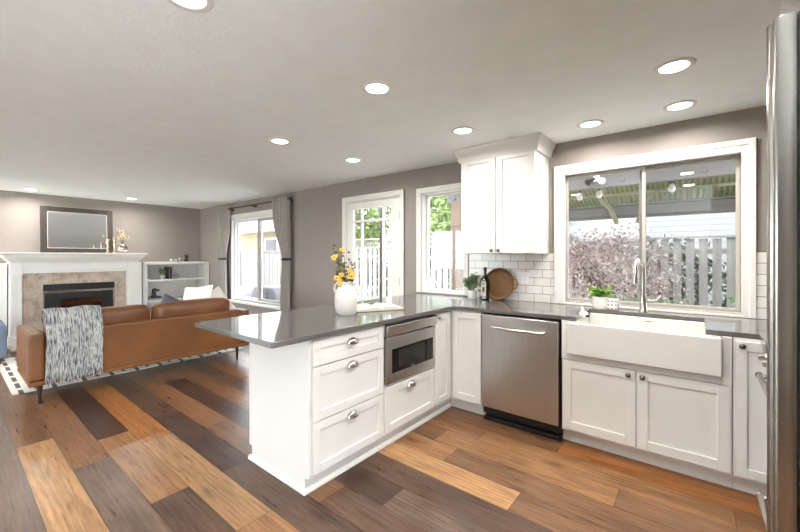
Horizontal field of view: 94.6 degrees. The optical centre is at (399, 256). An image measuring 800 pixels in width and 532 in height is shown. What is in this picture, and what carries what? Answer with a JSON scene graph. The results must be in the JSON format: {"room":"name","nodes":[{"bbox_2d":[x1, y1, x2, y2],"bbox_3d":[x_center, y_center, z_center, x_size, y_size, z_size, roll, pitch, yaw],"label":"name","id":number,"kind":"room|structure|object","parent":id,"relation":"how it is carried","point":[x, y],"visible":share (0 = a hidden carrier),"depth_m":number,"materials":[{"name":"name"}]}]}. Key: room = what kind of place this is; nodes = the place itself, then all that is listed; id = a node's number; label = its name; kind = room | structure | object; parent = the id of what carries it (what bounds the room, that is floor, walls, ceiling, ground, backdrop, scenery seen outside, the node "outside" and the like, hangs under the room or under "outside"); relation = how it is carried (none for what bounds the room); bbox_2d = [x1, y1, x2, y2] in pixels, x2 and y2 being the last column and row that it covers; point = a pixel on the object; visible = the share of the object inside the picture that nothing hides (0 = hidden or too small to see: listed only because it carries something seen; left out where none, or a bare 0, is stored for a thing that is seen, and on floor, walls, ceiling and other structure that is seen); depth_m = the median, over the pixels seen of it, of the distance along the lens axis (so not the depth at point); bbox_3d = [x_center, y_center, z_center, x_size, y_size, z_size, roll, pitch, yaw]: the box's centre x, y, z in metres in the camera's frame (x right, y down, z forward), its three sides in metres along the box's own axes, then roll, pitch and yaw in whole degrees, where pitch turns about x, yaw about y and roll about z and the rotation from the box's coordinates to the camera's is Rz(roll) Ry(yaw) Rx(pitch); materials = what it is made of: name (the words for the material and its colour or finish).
{"room":"kitchen","nodes":[
{"label":"kitchen","id":0,"kind":"room"},
{"bbox_2d":[0,190,199,262],"bbox_3d":[-6.528,0.159,5.326,0.150,2.360,6.890,0,0,39],"label":"wall","id":1,"kind":"structure","parent":0,"point":[164,233],"depth_m":6.95,"materials":[{"name":"beige paint"}]},
{"bbox_2d":[0,345,766,531],"bbox_3d":[-2.787,1.389,2.160,9.849,0.100,7.351,0,0,39],"label":"floor","id":2,"kind":"structure","parent":0,"point":[163,448],"depth_m":2.20,"materials":[{"name":"brown wood"}]},
{"bbox_2d":[0,263,6,325],"bbox_3d":[-6.399,0.721,4.997,0.460,1.236,1.442,0,0,39],"label":"bookcase","id":3,"kind":"object","parent":2,"relation":"on","point":[3,266],"visible":0.78,"depth_m":5.39,"materials":[{"name":"white paint"}]},
{"bbox_2d":[0,320,6,363],"bbox_3d":[-5.402,0.929,4.436,0.740,0.820,0.880,0,0,39],"label":"armchair","id":4,"kind":"object","parent":2,"relation":"on","point":[3,328],"visible":1,"depth_m":4.54,"materials":[{"name":"blue fabric"}]},
{"bbox_2d":[0,252,147,351],"bbox_3d":[-5.264,0.639,6.055,0.899,1.400,1.801,0,0,39],"label":"fireplace","id":5,"kind":"object","parent":2,"relation":"on","point":[36,281],"visible":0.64,"depth_m":5.85,"materials":[{"name":"white paint"}]},
{"bbox_2d":[0,252,147,262],"bbox_3d":[-5.343,0.019,6.119,0.696,0.160,1.801,0,0,39],"label":"mantel shelf","id":6,"kind":"object","parent":5,"relation":"attached to","point":[10,257],"depth_m":5.82,"materials":[{"name":"white paint"}]},
{"bbox_2d":[40,205,112,252],"bbox_3d":[-5.510,-0.444,6.322,0.096,0.764,0.950,0,0,39],"label":"wall mirror","id":7,"kind":"object","parent":5,"relation":"on","point":[62,229],"visible":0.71,"depth_m":6.29,"materials":[{"name":"mirror glass"},{"name":"dark brown wood"}]},
{"bbox_2d":[47,212,106,247],"bbox_3d":[-5.514,-0.440,6.325,0.061,0.610,0.790,0,0,39],"label":"mirror glass","id":8,"kind":"object","parent":7,"relation":"attached to","point":[64,229],"depth_m":6.31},
{"bbox_2d":[106,239,109,252],"bbox_3d":[-4.966,-0.177,6.266,0.060,0.232,0.060,0,0,39],"label":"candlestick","id":9,"kind":"object","parent":5,"relation":"on","point":[107,240],"visible":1,"depth_m":6.25,"materials":[{"name":"gold metal"}]},
{"bbox_2d":[112,238,116,252],"bbox_3d":[-4.932,-0.194,6.372,0.063,0.264,0.063,0,0,39],"label":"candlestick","id":10,"kind":"object","parent":5,"relation":"on","point":[114,239],"visible":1,"depth_m":6.36,"materials":[{"name":"gold metal"}]},
{"bbox_2d":[117,243,127,252],"bbox_3d":[-4.838,-0.145,6.425,0.156,0.168,0.156,0,0,39],"label":"round vase","id":11,"kind":"object","parent":5,"relation":"on","point":[121,248],"visible":1,"depth_m":6.38,"materials":[{"name":"silver metal"}]},
{"bbox_2d":[117,228,130,242],"bbox_3d":[-4.835,-0.324,6.442,0.121,0.347,0.205,0,0,11],"label":"dried flowers","id":12,"kind":"object","parent":11,"relation":"in","point":[120,233],"visible":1,"depth_m":6.42,"materials":[{"name":"beige plant"}]},
{"bbox_2d":[0,347,243,395],"bbox_3d":[-3.725,1.332,5.042,1.870,0.014,2.330,0,0,39],"label":"rug","id":13,"kind":"object","parent":2,"relation":"on","point":[13,379],"visible":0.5,"depth_m":4.18,"materials":[{"name":"white fabric"}]},
{"bbox_2d":[16,297,248,403],"bbox_3d":[-2.945,0.932,4.312,0.800,0.815,2.077,0,0,39],"label":"leather sofa","id":14,"kind":"object","parent":2,"relation":"on","point":[131,339],"visible":0.73,"depth_m":3.97,"materials":[{"name":"brown leather"}]},
{"bbox_2d":[41,305,102,386],"bbox_3d":[-3.193,0.834,3.594,0.396,0.693,0.434,0,0,39],"label":"throw blanket","id":15,"kind":"object","parent":14,"relation":"on","point":[74,335],"visible":1,"depth_m":3.49,"materials":[{"name":"grey fabric"}]},
{"bbox_2d":[43,304,149,333],"bbox_3d":[-3.083,0.719,3.806,0.220,0.389,0.868,0,0,39],"label":"cushion","id":16,"kind":"object","parent":14,"relation":"on","point":[124,313],"depth_m":3.88,"materials":[{"name":"leather"}]},
{"bbox_2d":[150,294,180,318],"bbox_3d":[-2.842,0.739,4.632,0.562,0.539,0.192,0,0,-13],"label":"throw pillow","id":17,"kind":"object","parent":14,"relation":"on","point":[166,298],"visible":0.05,"depth_m":4.64,"materials":[{"name":"fabric"}]},
{"bbox_2d":[151,297,229,318],"bbox_3d":[-2.525,0.719,4.498,0.220,0.389,0.886,0,0,39],"label":"cushion","id":18,"kind":"object","parent":14,"relation":"on","point":[206,305],"depth_m":4.38,"materials":[{"name":"leather"}]},
{"bbox_2d":[183,285,212,299],"bbox_3d":[-2.681,0.624,4.862,0.531,0.512,0.188,0,0,21],"label":"throw pillow","id":19,"kind":"object","parent":14,"relation":"on","point":[190,293],"visible":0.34,"depth_m":4.83,"materials":[{"name":"beige fabric"}]},
{"bbox_2d":[212,286,236,309],"bbox_3d":[-2.463,0.689,4.878,0.608,0.594,0.191,0,0,-21],"label":"throw pillow","id":20,"kind":"object","parent":14,"relation":"on","point":[217,292],"visible":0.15,"depth_m":4.91,"materials":[{"name":"beige fabric"}]},
{"bbox_2d":[142,261,208,317],"bbox_3d":[-4.505,0.721,7.345,0.460,1.236,1.174,0,0,39],"label":"bookcase","id":21,"kind":"object","parent":2,"relation":"on","point":[191,273],"visible":0.38,"depth_m":7.46,"materials":[{"name":"white paint"}]},
{"bbox_2d":[158,267,167,278],"bbox_3d":[-4.571,0.318,7.099,0.181,0.228,0.180,0,0,39],"label":"potted plant","id":22,"kind":"object","parent":21,"relation":"on","point":[162,276],"visible":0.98,"depth_m":7.08,"materials":[{"name":"green plant"}]},
{"bbox_2d":[164,267,168,278],"bbox_3d":[-4.543,0.316,7.180,0.152,0.232,0.035,0,0,39],"label":"book","id":23,"kind":"object","parent":21,"relation":"on","point":[165,268],"visible":0.89,"depth_m":7.14,"materials":[{"name":"black paper"}]},
{"bbox_3d":[-4.646,0.802,6.987,0.153,0.033,0.210,0,0,39],"label":"book","id":24,"kind":"object","parent":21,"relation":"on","visible":0},
{"bbox_2d":[148,296,161,298],"bbox_3d":[-4.646,0.768,6.987,0.153,0.033,0.190,0,0,39],"label":"book","id":25,"kind":"object","parent":24,"relation":"on","point":[150,297],"visible":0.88,"depth_m":6.93,"materials":[{"name":"black paper"}]},
{"bbox_2d":[151,288,159,295],"bbox_3d":[-4.635,0.675,6.982,0.144,0.151,0.103,0,0,-25],"label":"dog figurine","id":26,"kind":"object","parent":25,"relation":"on","point":[154,290],"visible":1,"depth_m":6.95,"materials":[{"name":"black metal"}]},
{"bbox_2d":[248,325,383,495],"bbox_3d":[-0.546,0.897,2.466,0.686,0.884,0.616,0,0,39],"label":"base cabinet","id":27,"kind":"object","parent":2,"relation":"on","point":[316,407],"visible":0.95,"depth_m":2.22,"materials":[{"name":"white paint"}]},
{"bbox_2d":[377,325,433,449],"bbox_3d":[-0.148,0.897,2.945,0.668,0.884,0.626,0,0,39],"label":"base cabinet","id":28,"kind":"object","parent":2,"relation":"on","point":[408,401],"visible":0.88,"depth_m":2.73,"materials":[{"name":"white paint"}]},
{"bbox_2d":[383,314,436,385],"bbox_3d":[-0.117,0.680,2.921,0.590,0.418,0.612,0,0,39],"label":"microwave oven","id":29,"kind":"object","parent":28,"relation":"in","point":[409,344],"visible":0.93,"depth_m":2.71,"materials":[{"name":"metal"}]},
{"bbox_2d":[428,310,450,418],"bbox_3d":[0.354,0.897,3.565,0.670,0.884,0.966,0,0,39],"label":"base cabinet","id":30,"kind":"object","parent":2,"relation":"on","point":[442,327],"visible":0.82,"depth_m":3.10,"materials":[{"name":"white paint"}]},
{"bbox_2d":[450,309,485,414],"bbox_3d":[0.537,0.897,3.583,0.896,0.884,0.704,0,0,39],"label":"base cabinet","id":31,"kind":"object","parent":2,"relation":"on","point":[465,326],"visible":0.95,"depth_m":3.13,"materials":[{"name":"white paint"}]},
{"bbox_2d":[195,293,766,348],"bbox_3d":[0.797,0.440,2.251,3.476,0.030,2.471,0,0,39],"label":"countertop","id":32,"kind":"structure","parent":31,"relation":"on","point":[277,329],"depth_m":2.57,"materials":[{"name":"grey stone"}]},
{"bbox_2d":[333,281,358,314],"bbox_3d":[-0.398,0.305,2.724,0.172,0.240,0.172,0,0,39],"label":"ceramic jug","id":33,"kind":"object","parent":32,"relation":"on","point":[346,297],"visible":0.92,"depth_m":2.66,"materials":[{"name":"white ceramic"}]},
{"bbox_2d":[329,245,359,286],"bbox_3d":[-0.410,0.087,2.729,0.238,0.347,0.148,0,0,-10],"label":"branches","id":34,"kind":"object","parent":33,"relation":"in","point":[342,270],"visible":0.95,"depth_m":2.69,"materials":[{"name":"yellow plant"}]},
{"bbox_2d":[356,303,404,312],"bbox_3d":[-0.191,0.408,2.981,0.392,0.034,0.260,0,0,-23],"label":"open book","id":35,"kind":"object","parent":32,"relation":"on","point":[376,307],"visible":0.91,"depth_m":2.90,"materials":[{"name":"paper"}]},
{"bbox_2d":[462,272,481,298],"bbox_3d":[0.726,0.286,3.717,0.262,0.278,0.190,0,0,39],"label":"potted herb","id":36,"kind":"object","parent":32,"relation":"on","point":[472,282],"visible":1,"depth_m":3.69,"materials":[{"name":"green plant"}]},
{"bbox_2d":[467,290,476,298],"bbox_3d":[0.729,0.383,3.729,0.104,0.085,0.104,0,0,39],"label":"pot","id":37,"kind":"object","parent":32,"relation":"on","point":[471,294],"depth_m":3.69,"materials":[{"name":"white ceramic"}]},
{"bbox_2d":[481,267,488,299],"bbox_3d":[0.837,0.266,3.629,0.072,0.319,0.072,0,0,39],"label":"oil bottle","id":38,"kind":"object","parent":32,"relation":"on","point":[484,281],"visible":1,"depth_m":3.60,"materials":[{"name":"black glass"}]},
{"bbox_2d":[480,268,517,299],"bbox_3d":[0.969,0.267,3.613,0.402,0.310,0.097,0,0,39],"label":"woven tray","id":39,"kind":"object","parent":32,"relation":"on","point":[501,281],"visible":0.8,"depth_m":3.61,"materials":[{"name":"wicker"}]},
{"bbox_2d":[579,307,589,316],"bbox_3d":[1.334,0.402,2.662,0.074,0.070,0.077,0,0,39],"label":"dish brush","id":40,"kind":"object","parent":32,"relation":"on","point":[582,313],"visible":1,"depth_m":2.64,"materials":[{"name":"white plastic"}]},
{"bbox_2d":[591,296,608,309],"bbox_3d":[1.632,0.375,3.007,0.126,0.100,0.126,0,0,39],"label":"pot","id":41,"kind":"object","parent":32,"relation":"on","point":[598,302],"depth_m":2.96,"materials":[{"name":"white ceramic"}]},
{"bbox_2d":[588,285,615,309],"bbox_3d":[1.635,0.328,3.000,0.213,0.195,0.169,0,0,39],"label":"potted fern","id":42,"kind":"object","parent":32,"relation":"on","point":[599,296],"visible":0.99,"depth_m":2.97,"materials":[{"name":"green plant"}]},
{"bbox_2d":[607,298,618,309],"bbox_3d":[1.703,0.382,2.950,0.078,0.086,0.074,0,0,39],"label":"candle jar","id":43,"kind":"object","parent":32,"relation":"on","point":[612,304],"visible":0.98,"depth_m":2.92,"materials":[{"name":"white ceramic"}]},
{"bbox_2d":[567,313,721,376],"bbox_3d":[1.666,0.568,2.546,0.820,0.222,0.600,0,0,39],"label":"farmhouse sink","id":44,"kind":"object","parent":32,"relation":"in","point":[677,345],"visible":0.91,"depth_m":2.34,"materials":[{"name":"white ceramic"}]},
{"bbox_2d":[632,258,661,311],"bbox_3d":[1.840,0.217,2.800,0.226,0.415,0.134,0,0,-5],"label":"kitchen faucet","id":45,"kind":"object","parent":32,"relation":"on","point":[643,297],"visible":1,"depth_m":2.82,"materials":[{"name":"silver metal"}]},
{"bbox_2d":[482,312,562,441],"bbox_3d":[1.085,0.903,3.051,0.604,0.872,0.689,0,0,39],"label":"dishwasher","id":46,"kind":"object","parent":2,"relation":"on","point":[522,355],"visible":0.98,"depth_m":2.81,"materials":[{"name":"silver metal"}]},
{"bbox_2d":[562,320,731,487],"bbox_3d":[1.716,0.897,2.614,0.923,0.884,0.732,0,0,39],"label":"base cabinet","id":47,"kind":"object","parent":2,"relation":"on","point":[677,421],"visible":0.92,"depth_m":2.31,"materials":[{"name":"white paint"}]},
{"bbox_2d":[732,337,766,495],"bbox_3d":[2.380,0.897,2.078,0.785,0.884,0.732,0,0,39],"label":"base cabinet","id":48,"kind":"object","parent":2,"relation":"on","point":[749,400],"visible":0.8,"depth_m":2.03,"materials":[{"name":"white paint"}]},
{"bbox_2d":[755,352,766,531],"bbox_3d":[1.818,0.873,1.329,0.719,0.932,0.761,0,0,39],"label":"range cooker","id":49,"kind":"object","parent":2,"relation":"on","point":[762,498],"visible":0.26,"depth_m":1.73,"materials":[{"name":"metal"}]},
{"bbox_2d":[767,0,799,531],"bbox_3d":[0.824,0.229,0.212,0.844,2.220,1.025,0,0,39],"label":"refrigerator","id":50,"kind":"object","parent":2,"relation":"on","point":[783,35],"visible":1,"depth_m":0.68,"materials":[{"name":"grey metal"}]},
{"bbox_2d":[0,0,779,208],"bbox_3d":[-2.848,-1.081,2.362,9.600,0.120,7.200,0,0,39],"label":"ceiling","id":51,"kind":"structure","parent":0,"point":[153,102],"depth_m":2.19,"materials":[{"name":"paint"}]},
{"bbox_2d":[22,188,39,190],"bbox_3d":[-5.623,-1.017,5.620,0.190,0.008,0.190,0,0,39],"label":"recessed light","id":52,"kind":"object","parent":51,"relation":"in","point":[22,188],"visible":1,"depth_m":5.60,"materials":[{"name":"white paint"}]},
{"bbox_2d":[167,0,213,12],"bbox_3d":[-0.835,-1.017,1.445,0.190,0.008,0.190,0,0,39],"label":"recessed light","id":53,"kind":"object","parent":51,"relation":"in","point":[198,6],"visible":1,"depth_m":1.49,"materials":[{"name":"white paint"}]},
{"bbox_2d":[269,138,290,144],"bbox_3d":[-1.061,-1.017,3.260,0.190,0.008,0.190,0,0,39],"label":"recessed light","id":54,"kind":"object","parent":51,"relation":"in","point":[280,141],"visible":1,"depth_m":3.26,"materials":[{"name":"white paint"}]},
{"bbox_2d":[344,158,361,162],"bbox_3d":[-0.497,-1.017,3.901,0.190,0.008,0.190,0,0,39],"label":"recessed light","id":55,"kind":"object","parent":51,"relation":"in","point":[351,160],"visible":1,"depth_m":3.90,"materials":[{"name":"white paint"}]},
{"bbox_2d":[361,81,392,95],"bbox_3d":[-0.139,-1.017,2.235,0.190,0.008,0.190,0,0,39],"label":"recessed light","id":56,"kind":"object","parent":51,"relation":"in","point":[377,88],"visible":1,"depth_m":2.23,"materials":[{"name":"white paint"}]},
{"bbox_2d":[451,126,474,134],"bbox_3d":[0.511,-1.017,2.988,0.190,0.008,0.190,0,0,39],"label":"recessed light","id":57,"kind":"object","parent":51,"relation":"in","point":[464,130],"visible":1,"depth_m":2.98,"materials":[{"name":"white paint"}]},
{"bbox_2d":[577,119,603,128],"bbox_3d":[1.465,-1.017,2.840,0.190,0.008,0.190,0,0,39],"label":"recessed light","id":58,"kind":"object","parent":51,"relation":"in","point":[593,123],"visible":1,"depth_m":2.83,"materials":[{"name":"white paint"}]},
{"bbox_2d":[653,57,696,75],"bbox_3d":[1.472,-1.017,1.982,0.190,0.008,0.190,0,0,39],"label":"recessed light","id":59,"kind":"object","parent":51,"relation":"in","point":[674,66],"visible":1,"depth_m":1.98,"materials":[{"name":"white paint"}]},
{"bbox_2d":[663,100,697,111],"bbox_3d":[1.892,-1.017,2.495,0.190,0.008,0.190,0,0,39],"label":"recessed light","id":60,"kind":"object","parent":51,"relation":"in","point":[684,104],"visible":1,"depth_m":2.48,"materials":[{"name":"white paint"}]},
{"bbox_2d":[200,105,766,316],"bbox_3d":[-0.638,0.159,5.102,9.600,2.360,0.160,0,0,39],"label":"wall","id":61,"kind":"structure","parent":0,"point":[316,213],"depth_m":4.44,"materials":[{"name":"beige paint"}]},
{"bbox_2d":[228,209,279,309],"bbox_3d":[-2.524,0.036,6.586,1.940,1.665,0.200,0,0,39],"label":"window","id":62,"kind":"structure","parent":61,"relation":"in","point":[259,216],"depth_m":6.76,"materials":[{"name":"white paint"}]},
{"bbox_2d":[228,197,292,210],"bbox_3d":[-2.608,-0.897,6.522,2.406,0.066,0.103,0,0,39],"label":"curtain rod","id":63,"kind":"object","parent":61,"relation":"attached to","point":[289,198],"visible":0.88,"depth_m":6.47,"materials":[{"name":"black metal"}]},
{"bbox_2d":[217,206,230,296],"bbox_3d":[-3.409,0.179,7.132,0.404,2.280,0.100,0,0,41],"label":"curtain","id":64,"kind":"object","parent":63,"relation":"hanging from","point":[224,214],"visible":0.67,"depth_m":7.10,"materials":[{"name":"grey fabric"}]},
{"bbox_2d":[272,195,290,310],"bbox_3d":[-1.907,0.179,5.922,0.495,2.280,0.102,0,0,39],"label":"curtain","id":65,"kind":"object","parent":63,"relation":"hanging from","point":[281,210],"visible":0.81,"depth_m":5.84,"materials":[{"name":"grey fabric"}]},
{"bbox_2d":[342,189,404,299],"bbox_3d":[-0.333,0.266,4.818,1.084,2.147,0.199,0,0,39],"label":"door","id":66,"kind":"structure","parent":61,"relation":"in","point":[397,203],"depth_m":4.68,"materials":[{"name":"white paint"}]},
{"bbox_2d":[416,183,468,295],"bbox_3d":[0.507,-0.188,4.158,0.678,1.203,0.181,0,0,39],"label":"window","id":67,"kind":"structure","parent":61,"relation":"in","point":[422,200],"depth_m":4.29,"materials":[{"name":"white paint"}]},
{"bbox_2d":[453,132,555,253],"bbox_3d":[0.960,-0.523,3.443,0.834,0.993,0.413,0,0,39],"label":"upper cabinet","id":68,"kind":"object","parent":61,"relation":"attached to","point":[505,183],"visible":1,"depth_m":3.28,"materials":[{"name":"white paint"}]},
{"bbox_2d":[469,253,553,302],"bbox_3d":[1.066,0.196,3.618,0.869,0.458,0.010,0,0,39],"label":"wall tile","id":69,"kind":"structure","parent":61,"relation":"attached to","point":[540,267],"depth_m":3.51,"materials":[{"name":"white tile"}]},
{"bbox_2d":[517,272,528,283],"bbox_3d":[1.171,0.204,3.521,0.116,0.114,0.009,0,0,39],"label":"socket plate","id":70,"kind":"object","parent":69,"relation":"attached to","point":[522,277],"visible":0.99,"depth_m":3.51,"materials":[{"name":"white plastic"}]},
{"bbox_2d":[523,274,526,281],"bbox_3d":[1.189,0.204,3.503,0.034,0.070,0.002,0,0,39],"label":"receptacle","id":71,"kind":"object","parent":70,"relation":"attached to","point":[524,275],"depth_m":3.50,"materials":[{"name":"white plastic"}]},
{"bbox_2d":[554,137,755,318],"bbox_3d":[1.958,-0.193,2.984,1.321,1.236,0.176,0,0,39],"label":"window","id":72,"kind":"structure","parent":61,"relation":"in","point":[743,151],"depth_m":2.80,"materials":[{"name":"white paint"}]},
{"bbox_2d":[756,252,766,319],"bbox_3d":[2.679,0.196,2.317,0.640,0.458,0.010,0,0,39],"label":"tiled wall","id":73,"kind":"structure","parent":61,"relation":"attached to","point":[761,257],"depth_m":2.50,"materials":[{"name":"white tile"}]},
{"label":"outside","id":74,"kind":"structure","parent":0,"visible":0},
{"bbox_2d":[272,271,436,300],"bbox_3d":[7.493,1.509,25.211,70.000,0.100,41.349,0,0,39],"label":"ground","id":75,"kind":"structure","parent":74,"point":[359,297],"depth_m":13.45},
{"bbox_2d":[240,286,253,296],"bbox_3d":[-4.381,1.159,10.017,2.707,0.600,0.912,0,0,39],"label":"furniture","id":76,"kind":"object","parent":75,"relation":"on","point":[245,291],"visible":0.12,"depth_m":9.09,"materials":[{"name":"grey fabric"}]},
{"bbox_2d":[240,251,281,286],"bbox_3d":[-9.061,0.609,17.912,15.440,1.700,0.200,0,0,39],"label":"fence","id":77,"kind":"object","parent":75,"relation":"on","point":[248,259],"visible":0.06,"depth_m":15.34,"materials":[{"name":"white wood"}]},
{"bbox_2d":[251,284,280,300],"bbox_3d":[-2.810,1.069,8.620,1.111,0.780,0.912,0,0,39],"label":"furniture","id":78,"kind":"object","parent":75,"relation":"on","point":[271,292],"visible":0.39,"depth_m":8.14,"materials":[{"name":"grey fabric"}]},
{"bbox_2d":[240,214,388,281],"bbox_3d":[-9.083,-0.901,25.768,14.900,4.720,8.500,0,0,39],"label":"house","id":79,"kind":"structure","parent":75,"relation":"on","point":[248,230],"depth_m":19.83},
{"bbox_2d":[355,206,390,280],"bbox_3d":[-1.920,-1.484,17.994,4.391,5.897,4.187,0,0,-4],"label":"tree","id":80,"kind":"object","parent":75,"relation":"on","point":[370,213],"visible":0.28,"depth_m":17.23,"materials":[{"name":"green plant"}]},
{"bbox_2d":[380,207,381,297],"bbox_3d":[-0.328,-0.051,6.433,0.040,3.020,0.040,0,0,39],"label":"downpipe","id":81,"kind":"object","parent":75,"relation":"on","point":[380,207],"visible":0.21,"depth_m":6.41,"materials":[{"name":"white metal"}]},
{"bbox_2d":[355,241,449,295],"bbox_3d":[0.539,0.555,12.752,6.399,2.612,1.505,0,0,39],"label":"hedge","id":82,"kind":"object","parent":75,"relation":"on","point":[435,241],"visible":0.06,"depth_m":13.09,"materials":[{"name":"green plant"}]},
{"bbox_2d":[355,235,450,298],"bbox_3d":[-0.040,0.424,11.918,5.608,2.070,0.200,0,0,39],"label":"fence","id":83,"kind":"object","parent":75,"relation":"on","point":[439,256],"visible":0.33,"depth_m":12.19,"materials":[{"name":"white wood"}]},
{"bbox_2d":[430,195,450,260],"bbox_3d":[2.750,-1.535,13.164,4.419,5.998,4.985,0,0,-30],"label":"tree","id":84,"kind":"object","parent":75,"relation":"on","point":[445,209],"visible":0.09,"depth_m":13.29,"materials":[{"name":"green plant"}]},
{"bbox_2d":[430,197,450,287],"bbox_3d":[2.246,-1.567,17.306,4.480,6.063,4.387,0,0,-25],"label":"tree","id":85,"kind":"object","parent":75,"relation":"on","point":[432,205],"visible":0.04,"depth_m":16.64,"materials":[{"name":"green plant"}]},
{"bbox_2d":[447,159,735,290],"bbox_3d":[4.323,-0.116,4.928,6.460,3.150,4.506,0,0,39],"label":"shelter","id":86,"kind":"object","parent":75,"relation":"on","point":[704,188],"visible":0.23,"depth_m":6.36,"materials":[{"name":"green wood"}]},
{"bbox_2d":[576,191,582,200],"bbox_3d":[2.517,-1.082,5.165,0.084,0.601,0.084,0,0,39],"label":"string light bulb","id":87,"kind":"object","parent":86,"relation":"hanging from","point":[579,197],"visible":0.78,"depth_m":5.14,"materials":[{"name":"white glass"}]},
{"bbox_2d":[585,175,605,185],"bbox_3d":[2.143,-0.856,4.041,0.206,0.150,0.127,0,0,39],"label":"floodlight","id":88,"kind":"object","parent":86,"relation":"attached to","point":[596,178],"visible":0.79,"depth_m":4.04,"materials":[{"name":"white plastic"}]},
{"bbox_2d":[596,189,602,197],"bbox_3d":[2.707,-1.087,5.011,0.084,0.591,0.084,0,0,39],"label":"string light bulb","id":89,"kind":"object","parent":86,"relation":"hanging from","point":[599,194],"visible":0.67,"depth_m":4.99,"materials":[{"name":"white glass"}]},
{"bbox_2d":[668,181,675,192],"bbox_3d":[3.326,-1.082,4.512,0.084,0.601,0.084,0,0,39],"label":"string light bulb","id":90,"kind":"object","parent":86,"relation":"hanging from","point":[671,188],"visible":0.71,"depth_m":4.49,"materials":[{"name":"white glass"}]},
{"bbox_2d":[569,222,695,303],"bbox_3d":[3.669,0.405,6.776,2.778,2.112,2.105,0,0,39],"label":"bush","id":91,"kind":"object","parent":75,"relation":"on","point":[592,278],"visible":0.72,"depth_m":6.51,"materials":[{"name":"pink plant"}]},
{"bbox_2d":[573,233,726,306],"bbox_3d":[7.503,0.628,7.947,11.780,2.367,1.675,0,0,39],"label":"hedge","id":92,"kind":"object","parent":75,"relation":"on","point":[696,259],"visible":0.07,"depth_m":8.47,"materials":[{"name":"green plant"}]},
{"bbox_2d":[569,235,735,307],"bbox_3d":[6.799,0.519,6.913,11.140,1.880,0.200,0,0,39],"label":"fence","id":93,"kind":"object","parent":75,"relation":"on","point":[703,250],"visible":0.18,"depth_m":7.44,"materials":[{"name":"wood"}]},
{"bbox_2d":[569,212,735,305],"bbox_3d":[11.677,-1.141,13.039,12.200,5.200,7.840,0,0,39],"label":"house","id":94,"kind":"structure","parent":75,"relation":"on","point":[713,224],"depth_m":11.22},
{"bbox_2d":[617,296,690,304],"bbox_3d":[3.745,1.035,5.430,1.264,0.857,1.341,0,0,39],"label":"plant","id":95,"kind":"object","parent":75,"relation":"on","point":[667,300],"visible":0.04,"depth_m":5.42,"materials":[{"name":"green plant"}]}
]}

